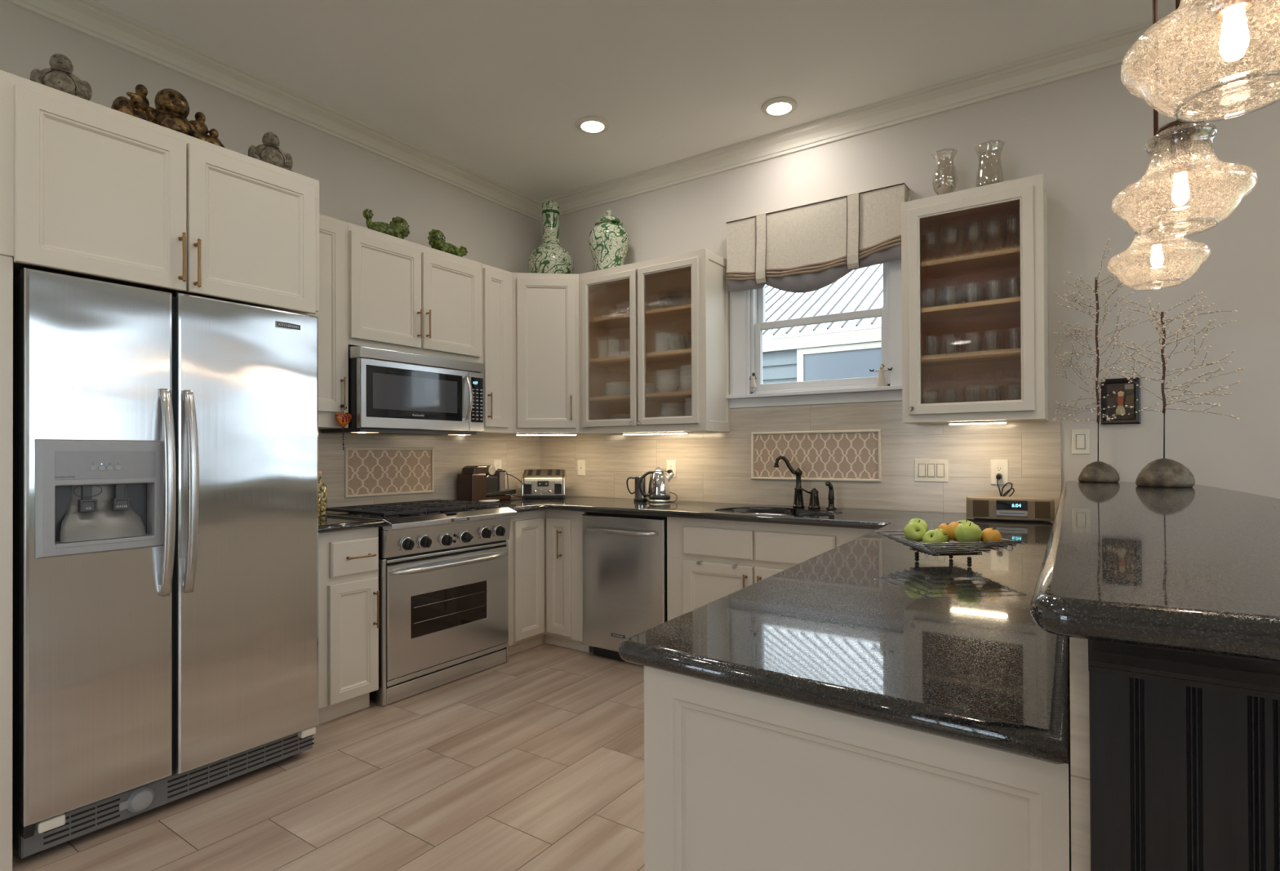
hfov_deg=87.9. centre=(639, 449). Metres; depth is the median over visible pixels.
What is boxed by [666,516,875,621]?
base cabinet
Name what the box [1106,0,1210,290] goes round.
pendant light
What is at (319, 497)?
bottle
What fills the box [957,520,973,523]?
apple
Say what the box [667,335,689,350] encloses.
mixing bowl
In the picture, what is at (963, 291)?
tumbler
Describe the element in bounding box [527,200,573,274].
bottle vase
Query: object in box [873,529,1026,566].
fruit basket
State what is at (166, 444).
refrigerator
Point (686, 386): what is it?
serving bowl
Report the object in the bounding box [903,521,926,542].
apple
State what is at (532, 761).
floor
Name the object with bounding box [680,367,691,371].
serving bowl
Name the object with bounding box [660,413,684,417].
serving bowl
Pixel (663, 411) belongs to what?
serving bowl
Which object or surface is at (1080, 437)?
switch plate
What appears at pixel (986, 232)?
goblet
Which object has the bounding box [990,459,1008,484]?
wall outlet
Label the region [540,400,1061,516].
backsplash
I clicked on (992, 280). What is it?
tumbler
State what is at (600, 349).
ramekin
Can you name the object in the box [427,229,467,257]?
figurine
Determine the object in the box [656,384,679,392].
serving bowl
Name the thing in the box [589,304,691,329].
shelf
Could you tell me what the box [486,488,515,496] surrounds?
drip tray
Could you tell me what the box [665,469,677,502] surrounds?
power cord
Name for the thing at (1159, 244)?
socket
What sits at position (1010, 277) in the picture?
tumbler
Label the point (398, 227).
figurine
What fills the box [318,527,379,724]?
base cabinet
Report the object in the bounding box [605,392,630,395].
dinner plate
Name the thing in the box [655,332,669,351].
canister
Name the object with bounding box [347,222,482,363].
upper cabinet
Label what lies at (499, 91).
ceiling
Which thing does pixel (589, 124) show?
recessed light
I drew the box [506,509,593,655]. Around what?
base cabinet
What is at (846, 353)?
neighbor house
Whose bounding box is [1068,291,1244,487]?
tree
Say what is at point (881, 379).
figurine
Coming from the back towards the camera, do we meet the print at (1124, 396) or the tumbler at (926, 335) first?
the tumbler at (926, 335)
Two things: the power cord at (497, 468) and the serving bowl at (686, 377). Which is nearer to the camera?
the serving bowl at (686, 377)
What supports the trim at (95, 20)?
attached to the wall at (353, 180)
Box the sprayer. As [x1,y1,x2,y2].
[825,481,836,509]
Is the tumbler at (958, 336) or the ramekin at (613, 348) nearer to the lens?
the tumbler at (958, 336)
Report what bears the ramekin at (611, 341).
on the ramekin at (613, 348)
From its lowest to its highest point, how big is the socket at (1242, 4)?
0.092 m
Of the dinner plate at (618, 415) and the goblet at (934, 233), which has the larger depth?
the dinner plate at (618, 415)
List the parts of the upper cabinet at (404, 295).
door, handle, handle, door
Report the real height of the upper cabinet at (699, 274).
1.084 m
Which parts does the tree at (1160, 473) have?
stem, rod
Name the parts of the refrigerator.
freezer door, drip sill, control panel, filter knob, handle, handle, fridge door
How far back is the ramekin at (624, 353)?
4.45 m
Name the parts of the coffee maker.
plate, water tank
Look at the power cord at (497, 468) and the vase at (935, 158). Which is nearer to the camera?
the vase at (935, 158)
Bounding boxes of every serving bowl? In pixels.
[656,369,679,373]
[656,372,679,376]
[656,375,679,379]
[656,378,679,382]
[656,381,679,385]
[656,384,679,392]
[658,295,689,308]
[660,402,684,406]
[660,406,684,409]
[660,409,684,413]
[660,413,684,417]
[680,364,691,368]
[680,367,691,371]
[680,370,691,374]
[680,373,691,377]
[680,376,691,380]
[680,379,691,383]
[680,382,691,391]
[684,398,691,401]
[684,401,691,405]
[684,404,691,408]
[684,408,691,412]
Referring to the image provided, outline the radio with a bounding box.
[966,495,1054,522]
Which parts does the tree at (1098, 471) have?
stem, rod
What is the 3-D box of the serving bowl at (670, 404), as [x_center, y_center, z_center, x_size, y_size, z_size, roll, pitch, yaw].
[0.209,-0.265,4.278,0.155,0.056,0.155,0,0,34]
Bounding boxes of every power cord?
[497,468,524,499]
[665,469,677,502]
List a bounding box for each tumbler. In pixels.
[921,288,936,307]
[923,335,937,355]
[942,285,956,305]
[942,333,956,352]
[949,290,964,304]
[949,336,964,353]
[963,283,979,302]
[964,331,979,351]
[983,329,999,347]
[986,280,1002,300]
[990,333,1005,348]
[993,284,1008,299]
[1004,277,1020,297]
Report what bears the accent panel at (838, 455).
attached to the backsplash at (711, 467)
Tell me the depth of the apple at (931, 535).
1.89 m
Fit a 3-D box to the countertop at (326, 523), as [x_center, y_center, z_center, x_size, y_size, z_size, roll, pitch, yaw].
[-1.655,0.363,3.238,0.683,0.036,0.446,0,0,34]
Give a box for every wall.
[0,0,539,497]
[539,21,1279,710]
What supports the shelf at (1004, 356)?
attached to the upper cabinet at (1022, 202)
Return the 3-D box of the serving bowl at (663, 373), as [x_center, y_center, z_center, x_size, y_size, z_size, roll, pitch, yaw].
[0.183,-0.459,4.296,0.155,0.056,0.155,0,0,34]
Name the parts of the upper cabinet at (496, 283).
handle, door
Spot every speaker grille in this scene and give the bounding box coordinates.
[973,499,989,516]
[1035,501,1050,519]
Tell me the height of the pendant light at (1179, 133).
1.419 m
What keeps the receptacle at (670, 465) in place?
attached to the wall outlet at (671, 464)
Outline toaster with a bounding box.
[521,469,565,498]
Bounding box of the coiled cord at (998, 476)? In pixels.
[995,473,1014,496]
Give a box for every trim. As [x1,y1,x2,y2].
[2,0,539,222]
[539,0,1279,221]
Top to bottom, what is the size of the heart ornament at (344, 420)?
0.243 m
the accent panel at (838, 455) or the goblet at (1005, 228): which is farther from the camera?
the accent panel at (838, 455)
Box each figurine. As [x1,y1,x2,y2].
[30,53,92,100]
[111,84,225,147]
[248,131,294,172]
[362,208,409,239]
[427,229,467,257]
[749,372,756,394]
[869,364,892,386]
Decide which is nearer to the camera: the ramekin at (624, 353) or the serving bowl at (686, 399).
the serving bowl at (686, 399)
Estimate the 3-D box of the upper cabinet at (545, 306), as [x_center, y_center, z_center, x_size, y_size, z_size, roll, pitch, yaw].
[-0.676,-0.647,4.700,0.655,1.079,0.604,0,0,34]
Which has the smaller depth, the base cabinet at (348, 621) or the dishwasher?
the base cabinet at (348, 621)
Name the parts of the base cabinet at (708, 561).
drawer, door, handle, door, drawer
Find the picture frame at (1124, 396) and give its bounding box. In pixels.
[1101,377,1140,424]
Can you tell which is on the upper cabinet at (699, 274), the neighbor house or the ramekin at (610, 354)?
the ramekin at (610, 354)
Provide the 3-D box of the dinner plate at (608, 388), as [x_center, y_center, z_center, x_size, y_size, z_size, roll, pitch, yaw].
[-0.126,-0.400,4.508,0.214,0.019,0.214,0,0,34]
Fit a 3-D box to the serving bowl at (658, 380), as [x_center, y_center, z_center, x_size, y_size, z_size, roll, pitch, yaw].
[0.183,-0.421,4.296,0.155,0.056,0.155,0,0,34]
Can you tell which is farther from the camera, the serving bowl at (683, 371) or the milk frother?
the milk frother
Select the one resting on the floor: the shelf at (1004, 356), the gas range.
the gas range
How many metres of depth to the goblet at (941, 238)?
3.43 m
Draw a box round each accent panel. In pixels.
[344,447,434,497]
[751,429,881,482]
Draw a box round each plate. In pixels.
[605,382,630,384]
[605,383,630,386]
[605,385,630,388]
[605,387,630,390]
[605,389,630,391]
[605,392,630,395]
[606,313,622,316]
[606,391,630,393]
[608,413,638,416]
[608,416,638,417]
[914,458,948,482]
[1071,429,1089,453]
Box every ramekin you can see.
[597,340,608,347]
[597,346,608,354]
[597,353,608,358]
[607,338,620,346]
[608,345,620,352]
[608,352,620,356]
[619,351,630,355]
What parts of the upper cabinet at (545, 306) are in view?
door, handle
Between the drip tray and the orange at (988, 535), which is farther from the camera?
the drip tray
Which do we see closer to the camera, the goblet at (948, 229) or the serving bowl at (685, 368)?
the goblet at (948, 229)
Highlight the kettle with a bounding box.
[638,466,674,502]
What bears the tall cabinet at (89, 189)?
on the floor
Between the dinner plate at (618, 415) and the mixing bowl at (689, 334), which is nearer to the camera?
the mixing bowl at (689, 334)
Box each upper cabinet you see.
[307,213,348,429]
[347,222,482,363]
[475,263,512,434]
[483,272,582,435]
[578,248,730,435]
[901,173,1048,424]
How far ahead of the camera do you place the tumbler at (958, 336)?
3.38 m
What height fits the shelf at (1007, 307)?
0.020 m
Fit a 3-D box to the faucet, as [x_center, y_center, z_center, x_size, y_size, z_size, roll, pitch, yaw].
[0.866,0.188,3.855,0.173,0.300,0.066,0,0,12]
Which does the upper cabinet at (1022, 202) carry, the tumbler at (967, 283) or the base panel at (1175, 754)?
the tumbler at (967, 283)
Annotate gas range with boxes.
[326,499,516,706]
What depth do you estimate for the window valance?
3.79 m
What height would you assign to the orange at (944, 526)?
0.051 m
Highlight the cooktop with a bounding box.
[326,505,516,530]
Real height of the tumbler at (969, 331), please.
0.102 m
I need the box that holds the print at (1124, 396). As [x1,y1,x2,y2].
[1106,382,1134,419]
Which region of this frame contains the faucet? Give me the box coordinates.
[773,455,804,507]
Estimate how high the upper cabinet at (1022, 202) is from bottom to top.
1.101 m
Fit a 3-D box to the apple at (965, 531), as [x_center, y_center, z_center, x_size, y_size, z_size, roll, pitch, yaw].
[0.929,0.241,1.877,0.069,0.068,0.068,0,0,34]
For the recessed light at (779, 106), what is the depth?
3.64 m
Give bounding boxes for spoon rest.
[479,499,499,502]
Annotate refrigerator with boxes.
[12,267,318,858]
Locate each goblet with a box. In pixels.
[922,232,937,253]
[930,238,944,257]
[943,229,959,254]
[951,235,966,257]
[965,225,981,254]
[973,231,987,252]
[985,221,1000,243]
[991,227,1007,248]
[1005,220,1019,247]
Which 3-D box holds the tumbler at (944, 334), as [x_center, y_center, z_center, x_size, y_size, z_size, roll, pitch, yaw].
[1.534,-0.516,3.289,0.069,0.102,0.069,0,0,34]
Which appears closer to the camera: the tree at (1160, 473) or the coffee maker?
the tree at (1160, 473)
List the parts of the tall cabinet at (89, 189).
panel, door, handle, handle, door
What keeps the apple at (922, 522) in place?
in the fruit basket
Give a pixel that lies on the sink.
(751, 513)
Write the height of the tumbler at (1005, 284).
0.102 m
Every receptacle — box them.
[668,463,673,474]
[995,465,1003,479]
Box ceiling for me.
[93,0,1216,200]
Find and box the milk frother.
[626,476,647,501]
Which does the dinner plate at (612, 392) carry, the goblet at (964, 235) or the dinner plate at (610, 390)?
the dinner plate at (610, 390)
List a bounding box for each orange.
[937,523,951,539]
[946,521,962,541]
[980,528,1001,547]
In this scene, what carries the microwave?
attached to the upper cabinet at (404, 295)
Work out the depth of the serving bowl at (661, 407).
4.21 m
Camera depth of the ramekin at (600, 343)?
4.55 m
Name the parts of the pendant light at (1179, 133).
stem, bulb, lamp shade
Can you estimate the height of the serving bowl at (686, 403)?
0.056 m
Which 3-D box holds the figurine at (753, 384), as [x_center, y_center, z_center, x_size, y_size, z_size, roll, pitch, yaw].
[0.700,-0.406,4.096,0.042,0.134,0.042,0,0,-12]
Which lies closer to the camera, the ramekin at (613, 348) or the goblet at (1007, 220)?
the goblet at (1007, 220)
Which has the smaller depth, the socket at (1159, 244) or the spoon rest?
the socket at (1159, 244)
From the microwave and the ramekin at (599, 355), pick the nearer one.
the microwave
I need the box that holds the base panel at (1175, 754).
[1069,636,1279,870]
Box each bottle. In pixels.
[318,471,326,515]
[318,495,320,516]
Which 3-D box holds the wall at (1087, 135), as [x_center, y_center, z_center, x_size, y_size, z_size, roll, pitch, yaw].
[2.398,-0.327,3.042,7.880,3.152,0.140,0,0,34]
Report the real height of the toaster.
0.203 m
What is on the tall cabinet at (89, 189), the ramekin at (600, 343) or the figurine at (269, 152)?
the figurine at (269, 152)
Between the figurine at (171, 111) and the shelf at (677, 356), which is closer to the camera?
the figurine at (171, 111)
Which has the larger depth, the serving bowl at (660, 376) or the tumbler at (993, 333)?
the serving bowl at (660, 376)
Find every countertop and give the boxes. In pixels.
[318,515,383,533]
[459,495,1068,764]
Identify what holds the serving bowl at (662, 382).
on the serving bowl at (662, 388)
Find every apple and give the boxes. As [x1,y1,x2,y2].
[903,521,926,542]
[907,518,928,531]
[922,529,944,546]
[935,528,950,546]
[955,522,982,546]
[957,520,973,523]
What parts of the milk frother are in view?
handle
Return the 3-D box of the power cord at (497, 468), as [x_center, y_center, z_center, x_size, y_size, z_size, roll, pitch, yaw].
[-0.888,0.244,4.671,0.165,0.210,0.270,0,0,-30]
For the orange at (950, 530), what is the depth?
1.93 m
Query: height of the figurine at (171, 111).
0.211 m
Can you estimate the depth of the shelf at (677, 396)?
4.39 m
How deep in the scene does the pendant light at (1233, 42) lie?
0.91 m
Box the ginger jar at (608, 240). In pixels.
[588,208,629,271]
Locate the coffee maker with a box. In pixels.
[457,465,515,502]
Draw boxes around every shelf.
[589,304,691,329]
[589,348,691,366]
[589,390,691,402]
[920,247,1020,280]
[920,296,1020,322]
[920,347,1021,366]
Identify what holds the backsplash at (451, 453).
attached to the wall at (353, 180)
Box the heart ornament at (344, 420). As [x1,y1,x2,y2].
[334,404,351,449]
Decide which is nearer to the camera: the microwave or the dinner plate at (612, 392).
the microwave
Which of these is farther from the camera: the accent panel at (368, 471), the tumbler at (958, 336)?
the accent panel at (368, 471)
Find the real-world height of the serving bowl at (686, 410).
0.056 m
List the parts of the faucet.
spout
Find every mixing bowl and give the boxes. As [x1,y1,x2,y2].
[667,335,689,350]
[687,332,691,345]
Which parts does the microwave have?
door, door glass, handle, control panel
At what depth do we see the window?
3.93 m
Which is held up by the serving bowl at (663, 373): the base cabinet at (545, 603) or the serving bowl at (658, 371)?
the serving bowl at (658, 371)
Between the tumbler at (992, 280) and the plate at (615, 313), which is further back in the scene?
the plate at (615, 313)
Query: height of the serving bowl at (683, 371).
0.056 m
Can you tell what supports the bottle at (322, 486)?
on the countertop at (326, 523)
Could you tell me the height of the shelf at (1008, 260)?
0.020 m
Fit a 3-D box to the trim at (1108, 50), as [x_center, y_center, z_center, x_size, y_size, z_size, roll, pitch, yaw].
[2.329,-1.845,2.958,7.600,0.117,0.082,0,0,34]
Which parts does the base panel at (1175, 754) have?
cornice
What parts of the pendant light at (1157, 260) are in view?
stem, bulb, lamp shade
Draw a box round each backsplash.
[318,431,541,511]
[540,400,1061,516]
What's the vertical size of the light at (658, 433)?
0.013 m
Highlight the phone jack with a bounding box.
[577,459,585,475]
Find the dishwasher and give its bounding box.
[582,511,667,661]
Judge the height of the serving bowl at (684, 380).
0.056 m
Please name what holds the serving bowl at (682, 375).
on the serving bowl at (686, 377)
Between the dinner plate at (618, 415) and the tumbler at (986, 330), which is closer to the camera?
the tumbler at (986, 330)
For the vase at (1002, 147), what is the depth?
3.24 m
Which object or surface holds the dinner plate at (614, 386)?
on the dinner plate at (608, 388)
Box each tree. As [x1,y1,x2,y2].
[1052,238,1167,482]
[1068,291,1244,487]
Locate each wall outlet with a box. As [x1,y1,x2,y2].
[493,459,501,470]
[666,460,675,477]
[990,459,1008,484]
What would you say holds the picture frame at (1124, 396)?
attached to the wall at (1087, 135)
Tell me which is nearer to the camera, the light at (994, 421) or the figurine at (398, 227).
the light at (994, 421)
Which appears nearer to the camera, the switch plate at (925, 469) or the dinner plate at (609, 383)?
the switch plate at (925, 469)
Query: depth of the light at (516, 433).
4.52 m
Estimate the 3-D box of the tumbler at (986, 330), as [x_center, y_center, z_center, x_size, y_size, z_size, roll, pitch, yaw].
[1.686,-0.518,3.185,0.069,0.102,0.069,0,0,34]
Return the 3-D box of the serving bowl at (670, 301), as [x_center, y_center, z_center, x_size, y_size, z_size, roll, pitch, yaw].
[0.220,-0.921,4.266,0.202,0.084,0.202,0,0,34]
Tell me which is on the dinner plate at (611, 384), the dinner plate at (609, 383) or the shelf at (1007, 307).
the dinner plate at (609, 383)
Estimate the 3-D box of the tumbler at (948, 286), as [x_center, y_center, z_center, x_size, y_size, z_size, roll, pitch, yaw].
[1.534,-0.750,3.290,0.069,0.102,0.069,0,0,34]
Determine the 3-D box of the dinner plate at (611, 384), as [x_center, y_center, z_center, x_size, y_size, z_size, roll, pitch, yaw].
[-0.126,-0.425,4.508,0.214,0.019,0.214,0,0,34]
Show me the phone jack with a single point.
(580, 463)
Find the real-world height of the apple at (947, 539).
0.057 m
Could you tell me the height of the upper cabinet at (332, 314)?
1.079 m
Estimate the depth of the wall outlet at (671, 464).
4.43 m
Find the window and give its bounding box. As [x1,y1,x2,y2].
[725,196,911,408]
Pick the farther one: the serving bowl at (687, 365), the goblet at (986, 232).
the serving bowl at (687, 365)
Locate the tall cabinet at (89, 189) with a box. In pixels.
[0,69,319,870]
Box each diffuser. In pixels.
[623,433,684,435]
[949,422,1005,424]
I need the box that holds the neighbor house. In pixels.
[762,262,883,383]
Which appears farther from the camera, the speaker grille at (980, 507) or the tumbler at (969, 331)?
the tumbler at (969, 331)
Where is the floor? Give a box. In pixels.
[12,643,1071,870]
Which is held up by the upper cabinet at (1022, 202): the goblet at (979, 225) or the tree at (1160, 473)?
the goblet at (979, 225)
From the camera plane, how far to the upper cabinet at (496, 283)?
4.33 m
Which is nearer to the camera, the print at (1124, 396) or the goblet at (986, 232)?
the print at (1124, 396)
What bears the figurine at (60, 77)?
on the tall cabinet at (89, 189)
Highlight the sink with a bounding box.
[751,512,789,515]
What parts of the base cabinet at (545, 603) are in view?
door, door, handle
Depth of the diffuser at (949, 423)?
3.19 m
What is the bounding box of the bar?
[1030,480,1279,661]
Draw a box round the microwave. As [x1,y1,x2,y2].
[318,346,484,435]
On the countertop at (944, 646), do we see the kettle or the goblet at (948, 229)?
the kettle
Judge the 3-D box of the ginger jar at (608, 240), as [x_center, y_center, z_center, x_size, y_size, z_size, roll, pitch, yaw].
[-0.211,-1.413,4.527,0.280,0.446,0.280,0,0,34]
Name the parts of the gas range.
trim, knob, knob, kick panel, vent trim, drawer trim, control panel, oven door, knob, handle, knob, knob, knob, trim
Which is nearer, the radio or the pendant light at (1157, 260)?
the pendant light at (1157, 260)
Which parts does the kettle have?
handle, lid, spout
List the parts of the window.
sash, sash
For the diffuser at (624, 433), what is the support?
attached to the light at (658, 433)
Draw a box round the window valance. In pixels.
[725,182,909,293]
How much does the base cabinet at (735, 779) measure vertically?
0.881 m
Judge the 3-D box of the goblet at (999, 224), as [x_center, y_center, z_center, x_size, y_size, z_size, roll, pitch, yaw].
[1.693,-1.004,3.182,0.068,0.155,0.068,0,0,34]
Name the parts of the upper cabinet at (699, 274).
door, door, panel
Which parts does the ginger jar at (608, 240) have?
lid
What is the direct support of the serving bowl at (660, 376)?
on the serving bowl at (658, 380)
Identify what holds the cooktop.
in the gas range
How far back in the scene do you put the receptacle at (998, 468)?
3.34 m
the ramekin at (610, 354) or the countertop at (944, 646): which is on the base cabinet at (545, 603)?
the countertop at (944, 646)
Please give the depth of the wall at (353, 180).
3.69 m
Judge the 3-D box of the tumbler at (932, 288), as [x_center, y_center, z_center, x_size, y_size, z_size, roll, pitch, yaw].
[1.457,-0.750,3.343,0.069,0.102,0.069,0,0,34]
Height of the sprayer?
0.154 m
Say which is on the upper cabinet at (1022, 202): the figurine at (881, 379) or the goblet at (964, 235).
the goblet at (964, 235)
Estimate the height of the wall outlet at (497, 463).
0.118 m
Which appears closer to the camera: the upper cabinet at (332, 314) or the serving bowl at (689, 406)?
the upper cabinet at (332, 314)
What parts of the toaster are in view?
control panel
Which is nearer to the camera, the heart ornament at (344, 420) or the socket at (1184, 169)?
the socket at (1184, 169)
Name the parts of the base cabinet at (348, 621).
door, drawer, handle, handle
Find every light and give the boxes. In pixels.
[515,433,577,435]
[576,115,608,133]
[622,431,688,435]
[761,97,796,116]
[948,420,1007,424]
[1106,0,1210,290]
[1111,0,1257,239]
[1120,0,1279,123]
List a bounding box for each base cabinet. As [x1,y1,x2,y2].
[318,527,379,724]
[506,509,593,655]
[644,640,1070,870]
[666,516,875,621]
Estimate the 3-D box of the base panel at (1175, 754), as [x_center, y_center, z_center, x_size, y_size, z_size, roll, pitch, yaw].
[1.345,0.716,1.870,0.250,1.060,2.980,0,0,34]
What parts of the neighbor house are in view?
pane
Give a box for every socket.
[1148,213,1164,247]
[1168,129,1191,177]
[1216,0,1251,19]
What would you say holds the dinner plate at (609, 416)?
on the dinner plate
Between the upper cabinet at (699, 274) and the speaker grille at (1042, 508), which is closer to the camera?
the speaker grille at (1042, 508)

